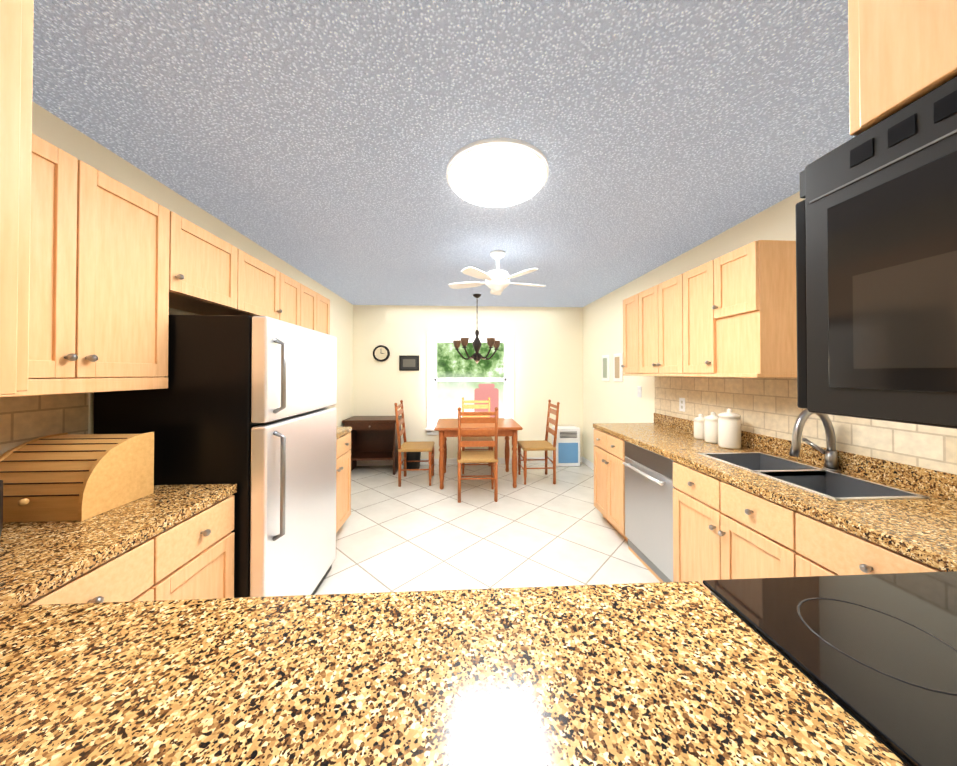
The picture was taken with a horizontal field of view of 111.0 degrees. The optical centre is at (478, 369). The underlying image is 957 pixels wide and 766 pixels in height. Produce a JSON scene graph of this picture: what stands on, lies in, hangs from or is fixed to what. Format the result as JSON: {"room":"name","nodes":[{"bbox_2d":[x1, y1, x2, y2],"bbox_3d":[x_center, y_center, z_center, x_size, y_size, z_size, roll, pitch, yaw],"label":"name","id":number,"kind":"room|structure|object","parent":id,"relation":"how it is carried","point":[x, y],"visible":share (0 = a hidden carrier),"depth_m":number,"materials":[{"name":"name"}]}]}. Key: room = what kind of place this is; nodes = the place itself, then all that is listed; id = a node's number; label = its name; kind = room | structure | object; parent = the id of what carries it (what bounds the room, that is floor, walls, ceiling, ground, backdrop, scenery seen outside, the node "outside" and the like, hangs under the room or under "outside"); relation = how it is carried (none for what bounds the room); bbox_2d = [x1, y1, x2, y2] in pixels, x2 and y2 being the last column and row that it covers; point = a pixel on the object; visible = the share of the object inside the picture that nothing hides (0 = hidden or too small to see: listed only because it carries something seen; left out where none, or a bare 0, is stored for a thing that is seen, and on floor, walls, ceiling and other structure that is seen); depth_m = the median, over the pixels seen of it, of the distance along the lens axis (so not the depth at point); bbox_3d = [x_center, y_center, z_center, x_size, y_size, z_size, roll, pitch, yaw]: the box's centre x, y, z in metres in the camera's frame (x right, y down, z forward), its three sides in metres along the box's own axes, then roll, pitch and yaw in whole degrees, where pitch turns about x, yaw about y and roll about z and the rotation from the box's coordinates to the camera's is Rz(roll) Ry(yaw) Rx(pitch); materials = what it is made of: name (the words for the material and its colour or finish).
{"room":"kitchen","nodes":[
{"label":"kitchen","id":0,"kind":"room"},
{"bbox_2d":[32,101,352,433],"bbox_3d":[-1.821,0.209,2.516,0.100,2.440,5.150,0,-1,-3],"label":"wall","id":1,"kind":"structure","parent":0,"point":[51,128],"depth_m":1.98,"materials":[{"name":"beige paint"}]},
{"bbox_2d":[28,133,175,384],"bbox_3d":[-1.519,-0.343,1.071,0.340,0.744,0.762,0,-1,-3],"label":"upper cabinet","id":2,"kind":"object","parent":1,"relation":"attached to","point":[118,269],"depth_m":1.16,"materials":[{"name":"brown wood"}]},
{"bbox_2d":[176,214,247,312],"bbox_3d":[-1.554,-0.529,1.705,0.340,0.359,0.503,0,-1,-3],"label":"upper cabinet","id":3,"kind":"object","parent":1,"relation":"attached to","point":[212,273],"depth_m":1.72,"materials":[{"name":"brown wood"}]},
{"bbox_2d":[196,254,283,320],"bbox_3d":[-1.575,-0.525,2.092,0.340,0.359,0.503,0,-1,-3],"label":"upper cabinet","id":4,"kind":"object","parent":1,"relation":"attached to","point":[265,283],"depth_m":2.17,"materials":[{"name":"brown wood"}]},
{"bbox_2d":[284,274,307,327],"bbox_3d":[-1.599,-0.328,2.521,0.340,0.744,0.360,0,-1,-3],"label":"upper cabinet","id":5,"kind":"object","parent":1,"relation":"attached to","point":[295,293],"depth_m":2.59,"materials":[{"name":"brown wood"}]},
{"bbox_2d":[308,288,329,334],"bbox_3d":[-1.621,-0.324,2.916,0.340,0.744,0.662,0,-1,-3],"label":"upper cabinet","id":6,"kind":"object","parent":1,"relation":"attached to","point":[318,305],"depth_m":2.99,"materials":[{"name":"brown wood"}]},
{"bbox_2d":[32,0,854,306],"bbox_3d":[0.006,-1.059,2.629,3.760,0.100,5.150,0,-1,-3],"label":"ceiling","id":7,"kind":"structure","parent":0,"point":[322,142],"depth_m":1.33,"materials":[{"name":"white paint"}]},
{"bbox_2d":[453,294,500,363],"bbox_3d":[-0.019,-0.531,4.376,0.648,0.919,0.625,0,-1,-3],"label":"chandelier","id":8,"kind":"object","parent":7,"relation":"hanging from","point":[476,356],"visible":1,"depth_m":4.32,"materials":[{"name":"brown metal"}]},
{"bbox_2d":[446,137,548,207],"bbox_3d":[0.097,-0.965,1.707,0.524,0.106,0.524,0,-1,-3],"label":"light","id":9,"kind":"object","parent":7,"relation":"attached to","point":[498,172],"visible":1,"depth_m":1.58,"materials":[{"name":"white glass"}]},
{"bbox_2d":[449,250,545,294],"bbox_3d":[0.172,-0.837,2.861,0.865,0.339,0.848,0,-1,-3],"label":"fan","id":10,"kind":"object","parent":7,"relation":"attached to","point":[497,281],"visible":1,"depth_m":2.77,"materials":[{"name":"white paint"}]},
{"bbox_2d":[353,305,582,458],"bbox_3d":[-0.133,0.236,5.137,3.560,2.440,0.100,0,-1,-3],"label":"wall","id":11,"kind":"structure","parent":0,"point":[548,353],"depth_m":5.10,"materials":[{"name":"beige paint"}]},
{"bbox_2d":[373,345,389,361],"bbox_3d":[-1.477,-0.245,4.997,0.250,0.250,0.040,0,-1,-3],"label":"wall clock","id":12,"kind":"object","parent":11,"relation":"attached to","point":[381,353],"visible":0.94,"depth_m":4.98,"materials":[{"name":"black"}]},
{"bbox_2d":[399,356,418,370],"bbox_3d":[-1.058,-0.100,5.027,0.300,0.230,0.024,0,-1,-3],"label":"picture","id":13,"kind":"object","parent":11,"relation":"attached to","point":[408,363],"visible":1,"depth_m":5.02,"materials":[{"name":"black"}]},
{"bbox_2d":[425,332,513,434],"bbox_3d":[-0.121,0.214,5.113,1.380,1.575,0.149,0,-1,-3],"label":"window","id":14,"kind":"structure","parent":11,"relation":"in","point":[506,339],"depth_m":5.09,"materials":[{"name":"white paint"}]},
{"bbox_2d":[357,457,581,465],"bbox_3d":[-0.130,1.411,5.068,3.558,0.090,0.013,0,-1,-3],"label":"baseboard","id":15,"kind":"structure","parent":11,"relation":"attached to","point":[450,460],"depth_m":5.03,"materials":[{"name":"white paint"}]},
{"bbox_2d":[314,462,659,594],"bbox_3d":[0.006,1.480,2.603,3.760,0.100,5.150,0,-1,-3],"label":"floor","id":16,"kind":"structure","parent":0,"point":[415,531],"depth_m":2.84,"materials":[{"name":"tile"}]},
{"bbox_2d":[28,488,236,599],"bbox_3d":[-1.375,0.980,1.061,0.628,0.870,0.770,0,-1,-3],"label":"base cabinet","id":17,"kind":"object","parent":16,"relation":"on","point":[193,556],"depth_m":1.15,"materials":[{"name":"brown wood"}]},
{"bbox_2d":[0,484,236,603],"bbox_3d":[-1.373,0.525,1.068,0.633,0.040,0.775,0,-1,-3],"label":"countertop","id":18,"kind":"structure","parent":17,"relation":"on","point":[35,556],"depth_m":0.99,"materials":[{"name":"beige stone"}]},
{"bbox_2d":[0,480,2,535],"bbox_3d":[-1.473,0.408,0.833,0.178,0.186,0.300,0,-1,37],"label":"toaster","id":19,"kind":"object","parent":18,"relation":"on","point":[1,504],"visible":1,"depth_m":0.96,"materials":[{"name":"black"}]},
{"bbox_2d":[0,432,153,521],"bbox_3d":[-1.496,0.380,1.203,0.345,0.251,0.275,0,-1,-3],"label":"bread box","id":20,"kind":"object","parent":18,"relation":"on","point":[67,477],"visible":1,"depth_m":1.15,"materials":[{"name":"brown wood"}]},
{"bbox_2d":[0,580,907,765],"bbox_3d":[-0.557,0.518,0.425,2.193,0.040,0.598,0,-1,-3],"label":"countertop","id":21,"kind":"structure","parent":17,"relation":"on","point":[661,673],"depth_m":0.52,"materials":[{"name":"beige stone"}]},
{"bbox_2d":[93,315,336,597],"bbox_3d":[-1.331,0.591,1.900,0.788,1.665,0.865,0,-1,-3],"label":"refrigerator","id":22,"kind":"object","parent":16,"relation":"on","point":[242,402],"visible":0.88,"depth_m":1.49,"materials":[{"name":"black"}]},
{"bbox_2d":[336,432,350,532],"bbox_3d":[-1.464,0.996,2.676,0.628,0.870,0.655,0,-1,-3],"label":"base cabinet","id":23,"kind":"object","parent":16,"relation":"on","point":[343,443],"depth_m":2.82,"materials":[{"name":"brown wood"}]},
{"bbox_2d":[336,428,351,435],"bbox_3d":[-1.462,0.541,2.680,0.633,0.040,0.665,0,-1,-3],"label":"countertop","id":24,"kind":"structure","parent":23,"relation":"on","point":[339,431],"depth_m":2.83,"materials":[{"name":"beige stone"}]},
{"bbox_2d":[342,416,401,474],"bbox_3d":[-1.509,1.075,4.743,0.730,0.755,0.480,0,-1,-3],"label":"desk","id":25,"kind":"object","parent":16,"relation":"on","point":[373,437],"visible":0.77,"depth_m":4.77,"materials":[{"name":"brown wood"}]},
{"bbox_2d":[407,452,420,468],"bbox_3d":[-0.969,1.288,4.850,0.250,0.330,0.250,0,-1,-3],"label":"bin","id":26,"kind":"object","parent":16,"relation":"on","point":[413,456],"visible":0.56,"depth_m":4.75,"materials":[{"name":"black"}]},
{"bbox_2d":[394,400,434,486],"bbox_3d":[-0.823,0.930,4.291,0.471,1.035,0.450,0,-1,-3],"label":"chair","id":27,"kind":"object","parent":16,"relation":"on","point":[405,447],"visible":1,"depth_m":4.14,"materials":[{"name":"brown wood"}]},
{"bbox_2d":[461,397,492,473],"bbox_3d":[-0.024,0.935,4.791,0.450,1.035,0.471,0,-1,-3],"label":"chair","id":28,"kind":"object","parent":16,"relation":"on","point":[478,406],"visible":0.31,"depth_m":4.98,"materials":[{"name":"brown wood"}]},
{"bbox_2d":[457,407,497,502],"bbox_3d":[-0.017,0.925,3.759,0.450,1.035,0.471,0,-1,-3],"label":"chair","id":29,"kind":"object","parent":16,"relation":"on","point":[485,456],"visible":1,"depth_m":3.57,"materials":[{"name":"brown wood"}]},
{"bbox_2d":[434,418,522,489],"bbox_3d":[-0.019,1.073,4.334,1.060,0.750,0.820,0,-1,-3],"label":"dining table","id":30,"kind":"object","parent":16,"relation":"on","point":[507,427],"visible":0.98,"depth_m":4.01,"materials":[{"name":"brown wood"}]},
{"bbox_2d":[518,400,559,484],"bbox_3d":[0.786,0.931,4.359,0.471,1.035,0.450,0,-1,-3],"label":"chair","id":31,"kind":"object","parent":16,"relation":"on","point":[545,445],"visible":1,"depth_m":4.26,"materials":[{"name":"brown wood"}]},
{"bbox_2d":[552,426,579,466],"bbox_3d":[1.335,1.165,5.024,0.380,0.580,0.229,0,-1,-3],"label":"air purifier","id":32,"kind":"object","parent":16,"relation":"on","point":[568,447],"visible":0.98,"depth_m":4.91,"materials":[{"name":"white plastic"}]},
{"bbox_2d":[594,428,703,551],"bbox_3d":[1.454,0.999,2.939,0.628,0.870,0.590,0,-1,-3],"label":"base cabinet","id":33,"kind":"object","parent":16,"relation":"on","point":[609,450],"depth_m":2.69,"materials":[{"name":"brown wood"}]},
{"bbox_2d":[623,441,674,581],"bbox_3d":[1.461,0.977,2.338,0.644,0.831,0.600,0,-1,-3],"label":"dishwasher","id":34,"kind":"object","parent":16,"relation":"on","point":[649,487],"visible":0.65,"depth_m":2.27,"materials":[{"name":"silver metal"}]},
{"bbox_2d":[692,484,787,579],"bbox_3d":[1.560,1.071,1.655,0.404,0.700,0.761,0,-1,-3],"label":"base cabinet","id":35,"kind":"object","parent":16,"relation":"on","point":[730,540],"depth_m":1.58,"materials":[{"name":"brown wood"}]},
{"bbox_2d":[703,571,956,765],"bbox_3d":[0.922,0.951,0.515,0.760,0.917,0.605,0,-1,-3],"label":"range","id":36,"kind":"object","parent":16,"relation":"on","point":[875,655],"visible":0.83,"depth_m":0.60,"materials":[{"name":"black glass"}]},
{"bbox_2d":[788,504,943,576],"bbox_3d":[1.557,0.979,1.055,0.628,0.870,0.477,0,-1,-3],"label":"base cabinet","id":37,"kind":"object","parent":16,"relation":"on","point":[816,547],"depth_m":1.14,"materials":[{"name":"brown wood"}]},
{"bbox_2d":[593,424,956,570],"bbox_3d":[1.517,0.532,1.743,0.633,0.040,3.003,0,-1,-3],"label":"countertop","id":38,"kind":"structure","parent":37,"relation":"on","point":[924,525],"depth_m":1.28,"materials":[{"name":"beige stone"}]},
{"bbox_2d":[694,414,704,438],"bbox_3d":[1.676,0.425,2.481,0.090,0.186,0.089,0,-1,-3],"label":"canister","id":39,"kind":"object","parent":38,"relation":"on","point":[699,427],"visible":0.79,"depth_m":2.45,"materials":[{"name":"beige ceramic"}]},
{"bbox_2d":[704,412,717,443],"bbox_3d":[1.668,0.409,2.340,0.104,0.216,0.102,0,-1,-3],"label":"canister","id":40,"kind":"object","parent":38,"relation":"on","point":[711,428],"visible":0.83,"depth_m":2.31,"materials":[{"name":"beige ceramic"}]},
{"bbox_2d":[718,409,740,448],"bbox_3d":[1.662,0.387,2.180,0.124,0.256,0.122,0,-1,-3],"label":"canister","id":41,"kind":"object","parent":38,"relation":"on","point":[729,429],"visible":1,"depth_m":2.13,"materials":[{"name":"beige ceramic"}]},
{"bbox_2d":[583,191,804,463],"bbox_3d":[1.833,0.211,2.717,0.100,2.440,5.150,0,-1,-3],"label":"wall","id":42,"kind":"structure","parent":0,"point":[611,401],"depth_m":3.78,"materials":[{"name":"beige paint"}]},
{"bbox_2d":[582,457,593,469],"bbox_3d":[1.691,1.402,4.209,0.017,0.090,1.870,0,-1,-3],"label":"baseboard","id":43,"kind":"structure","parent":42,"relation":"attached to","point":[588,463],"depth_m":4.93,"materials":[{"name":"white paint"}]},
{"bbox_2d":[602,355,609,380],"bbox_3d":[1.680,-0.022,4.348,0.024,0.340,0.200,0,-1,-3],"label":"picture","id":44,"kind":"object","parent":42,"relation":"attached to","point":[605,367],"visible":0.98,"depth_m":4.32,"materials":[{"name":"white paint"}]},
{"bbox_2d":[614,353,622,381],"bbox_3d":[1.699,-0.025,4.009,0.024,0.340,0.200,0,-1,-3],"label":"picture","id":45,"kind":"object","parent":42,"relation":"attached to","point":[618,368],"visible":0.94,"depth_m":3.97,"materials":[{"name":"white paint"}]},
{"bbox_2d":[621,296,632,375],"bbox_3d":[1.592,-0.325,3.060,0.340,0.720,0.348,0,-1,-3],"label":"upper cabinet","id":46,"kind":"object","parent":42,"relation":"attached to","point":[627,365],"depth_m":3.13,"materials":[{"name":"brown wood"}]},
{"bbox_2d":[637,386,640,397],"bbox_3d":[1.732,0.240,3.547,0.009,0.120,0.080,0,-1,-3],"label":"switch plate","id":47,"kind":"object","parent":42,"relation":"attached to","point":[638,391],"visible":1,"depth_m":3.54,"materials":[{"name":"white plastic"}]},
{"bbox_2d":[633,278,672,375],"bbox_3d":[1.614,-0.329,2.655,0.340,0.720,0.696,0,-1,-3],"label":"upper cabinet","id":48,"kind":"object","parent":42,"relation":"attached to","point":[653,306],"depth_m":2.70,"materials":[{"name":"brown wood"}]},
{"bbox_2d":[679,398,684,411],"bbox_3d":[1.762,0.303,2.847,0.006,0.116,0.072,0,-1,-3],"label":"electrical outlet plate","id":49,"kind":"object","parent":42,"relation":"attached to","point":[681,404],"visible":1,"depth_m":2.84,"materials":[{"name":"white plastic"}]},
{"bbox_2d":[673,240,796,375],"bbox_3d":[1.645,-0.335,2.100,0.340,0.720,0.648,0,-1,-3],"label":"upper cabinet","id":50,"kind":"object","parent":42,"relation":"attached to","point":[732,313],"depth_m":1.88,"materials":[{"name":"brown wood"}]},
{"bbox_2d":[752,468,823,511],"bbox_3d":[1.561,0.606,1.651,0.356,0.197,0.024,0,-1,-3],"label":"sink","id":51,"kind":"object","parent":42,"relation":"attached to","point":[810,477],"depth_m":1.64,"materials":[{"name":"black metal"}]},
{"bbox_2d":[652,412,956,523],"bbox_3d":[1.603,0.559,1.759,0.460,0.294,2.970,0,-1,-3],"label":"backsplash","id":52,"kind":"structure","parent":42,"relation":"attached to","point":[932,480],"depth_m":1.56,"materials":[{"name":"beige stone"}]},
{"bbox_2d":[836,496,855,499],"bbox_3d":[1.580,0.603,1.302,0.356,0.197,0.004,0,-1,-3],"label":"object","id":53,"kind":"structure","parent":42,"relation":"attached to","point":[837,497],"depth_m":1.29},
{"bbox_3d":[0.144,0.185,0.105,3.560,2.440,0.120,0,-1,-3],"label":"wall","id":54,"kind":"structure","parent":0,"visible":0},
{"bbox_2d":[0,0,33,394],"bbox_3d":[-0.926,-0.304,0.289,0.744,0.839,0.351,0,-1,-3],"label":"upper cabinet","id":55,"kind":"object","parent":54,"relation":"attached to","point":[16,51],"visible":1,"depth_m":0.42,"materials":[{"name":"brown wood"}]},
{"bbox_2d":[848,0,956,135],"bbox_3d":[0.962,-0.543,0.395,0.766,0.358,0.351,0,-1,-3],"label":"upper cabinet","id":56,"kind":"object","parent":54,"relation":"attached to","point":[902,53],"visible":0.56,"depth_m":0.45,"materials":[{"name":"brown wood"}]},
{"bbox_2d":[796,76,956,428],"bbox_3d":[0.959,-0.143,0.435,0.766,0.433,0.438,0,-1,-3],"label":"microwave","id":57,"kind":"object","parent":56,"relation":"attached to","point":[876,257],"visible":1,"depth_m":0.47,"materials":[{"name":"black metal"}]},
{"label":"outside","id":58,"kind":"structure","parent":0,"visible":0},
{"bbox_2d":[437,342,503,421],"bbox_3d":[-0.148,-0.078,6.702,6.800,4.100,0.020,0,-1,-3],"label":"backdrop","id":59,"kind":"structure","parent":58,"point":[452,362],"depth_m":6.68,"materials":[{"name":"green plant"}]},
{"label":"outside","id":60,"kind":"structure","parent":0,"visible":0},
{"bbox_2d":[474,384,498,417],"bbox_3d":[0.160,1.126,6.546,0.480,1.690,0.140,0,-1,-3],"label":"car","id":61,"kind":"object","parent":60,"point":[483,391],"visible":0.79,"depth_m":6.49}
]}

